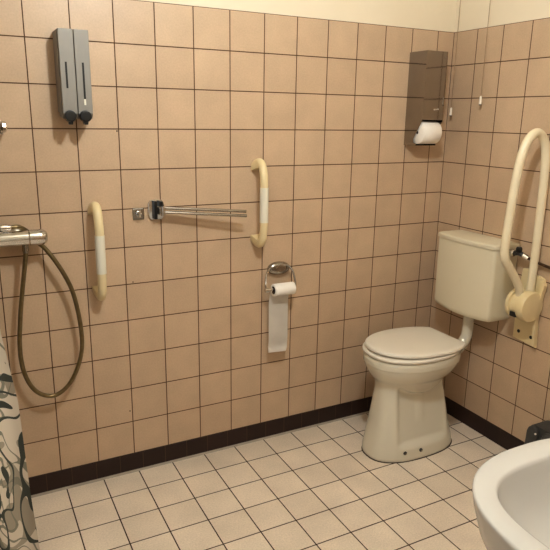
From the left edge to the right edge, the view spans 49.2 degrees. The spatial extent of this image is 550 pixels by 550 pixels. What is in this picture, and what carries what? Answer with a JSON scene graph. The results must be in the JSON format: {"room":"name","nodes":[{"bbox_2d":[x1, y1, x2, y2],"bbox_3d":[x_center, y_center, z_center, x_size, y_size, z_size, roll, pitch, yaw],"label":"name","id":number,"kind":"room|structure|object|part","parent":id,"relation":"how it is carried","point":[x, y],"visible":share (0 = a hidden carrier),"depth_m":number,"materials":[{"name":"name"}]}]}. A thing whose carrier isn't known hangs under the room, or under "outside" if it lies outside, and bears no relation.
{"room":"accessible bathroom","nodes":[
{"label":"accessible bathroom","id":0,"kind":"room"},
{"bbox_2d":[0,0,456,477],"bbox_3d":[-0.527,-0.395,2.412,3.250,2.550,0.100,-7,17,-27],"label":"wall","id":1,"kind":"structure","parent":0,"point":[192,96],"depth_m":2.53,"materials":[{"name":"tile"}]},
{"bbox_2d":[0,121,6,134],"bbox_3d":[-0.950,-0.505,2.059,0.055,0.052,0.066,-7,17,-27],"label":"handle","id":2,"kind":"object","parent":1,"relation":"attached to","point":[3,126],"visible":1,"depth_m":2.04,"materials":[{"name":"silver metal"}]},
{"bbox_2d":[0,229,47,252],"bbox_3d":[-0.975,-0.117,2.131,0.315,0.084,0.100,-7,17,-27],"label":"shower mixer","id":3,"kind":"object","parent":1,"relation":"attached to","point":[16,237],"visible":0.99,"depth_m":2.13,"materials":[{"name":"silver metal"}]},
{"bbox_2d":[0,224,11,230],"bbox_3d":[-1.046,-0.160,2.030,0.288,0.052,0.080,-7,17,-27],"label":"shower","id":4,"kind":"object","parent":3,"relation":"on","point":[4,227],"visible":1,"depth_m":2.10,"materials":[{"name":"silver metal"}]},
{"bbox_2d":[22,245,28,252],"bbox_3d":[-0.895,-0.097,2.154,0.022,0.036,0.022,-7,17,-27],"label":"outlet","id":5,"kind":"object","parent":3,"relation":"attached to","point":[25,248],"depth_m":2.15,"materials":[{"name":"silver metal"}]},
{"bbox_3d":[-0.853,-0.137,2.166,0.063,0.058,0.058,-7,17,-27],"label":"control knob","id":6,"kind":"part","parent":3,"relation":"part of","materials":[{"name":"silver metal"}]},
{"bbox_2d":[11,225,83,397],"bbox_3d":[-0.852,0.142,2.263,0.241,0.689,0.053,-7,17,-27],"label":"shower hose","id":7,"kind":"object","parent":3,"relation":"attached to","point":[32,387],"visible":0.9,"depth_m":2.25,"materials":[{"name":"brown metal"}]},
{"bbox_2d":[52,28,92,124],"bbox_3d":[-0.708,-0.691,2.110,0.104,0.315,0.113,-7,17,-27],"label":"soap dispenser","id":8,"kind":"object","parent":1,"relation":"attached to","point":[71,47],"visible":1,"depth_m":2.07,"materials":[{"name":"plastic"}]},
{"bbox_3d":[-0.759,-0.708,2.095,0.003,0.270,0.084,-7,17,-27],"label":"frame","id":9,"kind":"part","parent":8,"relation":"part of","materials":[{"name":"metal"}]},
{"bbox_2d":[87,201,106,300],"bbox_3d":[-0.675,-0.085,2.301,0.048,0.389,0.103,-7,17,-27],"label":"grab bar","id":10,"kind":"object","parent":1,"relation":"attached to","point":[100,291],"visible":1,"depth_m":2.26,"materials":[{"name":"beige plastic"}]},
{"bbox_3d":[-0.673,-0.214,2.268,0.034,0.123,0.102,-7,17,-27],"label":"arm","id":11,"kind":"part","parent":10,"relation":"part of","materials":[{"name":"beige plastic"}]},
{"bbox_3d":[-0.677,0.044,2.335,0.034,0.123,0.102,-7,17,-27],"label":"arm","id":12,"kind":"part","parent":10,"relation":"part of","materials":[{"name":"beige plastic"}]},
{"bbox_2d":[132,208,143,219],"bbox_3d":[-0.535,-0.238,2.369,0.046,0.046,0.041,-7,17,-27],"label":"robe hook","id":13,"kind":"object","parent":1,"relation":"attached to","point":[138,213],"visible":1,"depth_m":2.38,"materials":[{"name":"silver metal"}]},
{"bbox_2d":[148,199,246,219],"bbox_3d":[-0.314,-0.271,2.453,0.403,0.081,0.052,-5,16,-20],"label":"towel rail","id":14,"kind":"object","parent":1,"relation":"attached to","point":[156,208],"visible":1,"depth_m":2.41,"materials":[{"name":"silver metal"}]},
{"bbox_3d":[-0.477,-0.263,2.410,0.066,0.080,0.010,-7,17,-27],"label":"bracket plate","id":15,"kind":"part","parent":14,"relation":"part of","materials":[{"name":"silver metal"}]},
{"bbox_2d":[28,397,371,497],"bbox_3d":[-0.523,0.809,2.682,3.050,0.085,0.004,-7,17,-27],"label":"baseboard","id":16,"kind":"structure","parent":1,"relation":"attached to","point":[100,469],"depth_m":2.74,"materials":[{"name":"tile"}]},
{"bbox_2d":[250,158,268,247],"bbox_3d":[-0.061,-0.303,2.570,0.048,0.385,0.103,-7,17,-27],"label":"grab bar","id":17,"kind":"object","parent":1,"relation":"attached to","point":[259,240],"visible":1,"depth_m":2.53,"materials":[{"name":"beige plastic"}]},
{"bbox_3d":[-0.064,-0.175,2.604,0.034,0.121,0.102,-7,17,-27],"label":"arm","id":18,"kind":"part","parent":17,"relation":"part of","materials":[{"name":"beige plastic"}]},
{"bbox_3d":[-0.059,-0.431,2.536,0.034,0.121,0.102,-7,17,-27],"label":"arm","id":19,"kind":"part","parent":17,"relation":"part of","materials":[{"name":"beige plastic"}]},
{"bbox_2d":[264,261,295,292],"bbox_3d":[0.014,0.006,2.707,0.160,0.120,0.078,-7,17,-27],"label":"toilet roll holder","id":20,"kind":"object","parent":1,"relation":"attached to","point":[279,267],"visible":0.92,"depth_m":2.71,"materials":[{"name":"silver metal"}]},
{"bbox_3d":[-0.018,0.010,2.695,0.029,0.101,0.110,10,17,31],"label":"wire arm","id":21,"kind":"part","parent":20,"relation":"part of","materials":[{"name":"silver metal"}]},
{"bbox_3d":[0.019,-0.030,2.729,0.112,0.062,0.026,-7,17,-27],"label":"oval plate","id":22,"kind":"part","parent":20,"relation":"part of","materials":[{"name":"silver metal"}]},
{"bbox_2d":[268,282,295,352],"bbox_3d":[0.029,0.198,2.734,0.118,0.334,0.058,-7,17,-27],"label":"toilet roll","id":23,"kind":"object","parent":20,"relation":"on","point":[278,300],"visible":1,"depth_m":2.75,"materials":[{"name":"paper"}]},
{"bbox_3d":[0.060,0.001,2.732,0.082,0.102,0.028,5,15,16],"label":"wire arm","id":24,"kind":"part","parent":20,"relation":"part of","materials":[{"name":"silver metal"}]},
{"bbox_2d":[404,50,447,145],"bbox_3d":[0.708,-0.825,2.825,0.122,0.421,0.122,-7,17,-27],"label":"dispenser","id":25,"kind":"object","parent":1,"relation":"attached to","point":[427,68],"visible":0.96,"depth_m":2.77,"materials":[{"name":"silver metal"}]},
{"bbox_3d":[0.654,-0.819,2.799,0.002,0.421,0.120,-7,17,-27],"label":"panel","id":26,"kind":"part","parent":25,"relation":"part of","materials":[{"name":"silver metal"}]},
{"bbox_2d":[413,121,441,143],"bbox_3d":[0.716,-0.674,2.845,0.107,0.104,0.104,-7,17,-27],"label":"paper roll","id":27,"kind":"object","parent":25,"relation":"in","point":[428,132],"visible":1,"depth_m":2.81,"materials":[{"name":"paper"}]},
{"bbox_3d":[0.761,-0.831,2.853,0.002,0.421,0.120,-7,17,-27],"label":"panel","id":28,"kind":"part","parent":25,"relation":"part of","materials":[{"name":"silver metal"}]},
{"bbox_2d":[31,413,505,549],"bbox_3d":[0.151,1.242,1.442,3.250,0.100,3.150,-7,17,-27],"label":"floor","id":29,"kind":"structure","parent":0,"point":[314,488],"depth_m":2.44,"materials":[{"name":"tile"}]},
{"bbox_2d":[361,230,519,462],"bbox_3d":[0.705,0.328,2.805,0.650,0.990,0.369,-7,17,-27],"label":"toilet","id":30,"kind":"object","parent":29,"relation":"on","point":[407,421],"visible":1,"depth_m":2.73,"materials":[{"name":"white ceramic"}]},
{"bbox_3d":[0.629,0.329,2.760,0.474,0.015,0.352,-7,17,-27],"label":"seat","id":31,"kind":"part","parent":30,"relation":"part of","materials":[{"name":"plastic"}]},
{"bbox_3d":[0.621,0.308,2.750,0.440,0.025,0.346,-7,17,-27],"label":"lid","id":32,"kind":"part","parent":30,"relation":"part of","materials":[{"name":"plastic"}]},
{"bbox_3d":[0.930,-0.165,2.790,0.162,0.023,0.369,-7,17,-27],"label":"cistern lid","id":33,"kind":"part","parent":30,"relation":"part of","materials":[{"name":"ceramic"}]},
{"bbox_2d":[509,247,528,259],"bbox_3d":[1.058,-0.097,2.614,0.036,0.053,0.095,-11,19,-38],"label":"valve","id":34,"kind":"object","parent":30,"relation":"attached to","point":[518,251],"visible":0.98,"depth_m":2.60,"materials":[{"name":"silver metal"}]},
{"bbox_3d":[1.058,-0.108,2.604,0.028,0.027,0.027,-7,17,-27],"label":"handle","id":35,"kind":"part","parent":34,"relation":"part of","materials":[{"name":"black plastic"}]},
{"bbox_2d":[524,420,549,443],"bbox_3d":[1.175,0.781,2.552,0.118,0.258,0.250,-7,17,-27],"label":"waste bin","id":36,"kind":"object","parent":29,"relation":"on","point":[538,431],"visible":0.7,"depth_m":2.56,"materials":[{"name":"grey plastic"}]},
{"bbox_2d":[429,0,549,442],"bbox_3d":[1.570,-0.203,1.811,0.100,2.550,2.956,-7,17,-27],"label":"wall","id":37,"kind":"structure","parent":0,"point":[500,378],"depth_m":2.76,"materials":[{"name":"tile"}]},
{"bbox_2d":[445,397,523,449],"bbox_3d":[1.311,0.896,2.464,0.004,0.085,2.100,-7,17,-27],"label":"baseboard","id":38,"kind":"structure","parent":37,"relation":"attached to","point":[482,426],"depth_m":2.98,"materials":[{"name":"tile"}]},
{"bbox_2d":[500,128,549,347],"bbox_3d":[1.032,-0.133,2.521,0.235,0.940,0.145,-7,17,-27],"label":"support rail","id":39,"kind":"object","parent":37,"relation":"attached to","point":[524,303],"visible":1,"depth_m":2.53,"materials":[{"name":"beige plastic"}]},
{"bbox_3d":[1.122,0.143,2.655,0.012,0.341,0.128,-7,17,-27],"label":"wall plate","id":40,"kind":"part","parent":39,"relation":"part of","materials":[{"name":"beige plastic"}]},
{"bbox_2d":[527,257,549,268],"bbox_3d":[1.226,0.039,2.396,0.029,0.125,0.535,-7,17,-29],"label":"supply pipe","id":41,"kind":"object","parent":37,"relation":"attached to","point":[528,258],"visible":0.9,"depth_m":2.54,"materials":[{"name":"metal"}]},
{"bbox_3d":[0.192,-1.320,0.766,3.250,0.100,3.150,-7,17,-27],"label":"ceiling","id":42,"kind":"structure","parent":0,"visible":0},
{"bbox_2d":[449,0,460,115],"bbox_3d":[0.862,-1.265,2.794,0.012,1.019,0.012,-7,17,-27],"label":"pull cord","id":43,"kind":"object","parent":42,"relation":"hanging from","point":[450,112],"visible":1,"depth_m":2.87,"materials":[{"name":"white plastic"}]},
{"bbox_2d":[479,0,490,104],"bbox_3d":[0.947,-1.246,2.629,0.012,0.969,0.012,-7,17,-27],"label":"pull cord","id":44,"kind":"object","parent":42,"relation":"hanging from","point":[480,98],"visible":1,"depth_m":2.71,"materials":[{"name":"white plastic"}]},
{"bbox_3d":[1.412,0.422,0.669,1.330,1.921,0.850,-7,17,-27],"label":"wall","id":45,"kind":"structure","parent":0,"visible":0},
{"bbox_2d":[472,438,549,549],"bbox_3d":[0.687,0.594,1.160,0.562,0.550,0.578,-7,17,-27],"label":"basin","id":46,"kind":"object","parent":45,"relation":"attached to","point":[511,489],"visible":1,"depth_m":1.26,"materials":[{"name":"ceramic"}]},
{"bbox_3d":[-1.405,-0.799,0.842,0.004,0.052,0.042,-7,17,-27],"label":"curtain ring","id":47,"kind":"object","parent":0,"visible":0},
{"bbox_2d":[0,331,39,549],"bbox_3d":[-1.039,0.133,1.281,0.940,1.970,0.057,-6,16,-25],"label":"shower curtain","id":48,"kind":"object","parent":47,"relation":"hanging from","point":[18,531],"visible":1,"depth_m":1.57,"materials":[{"name":"fabric"}]}
]}

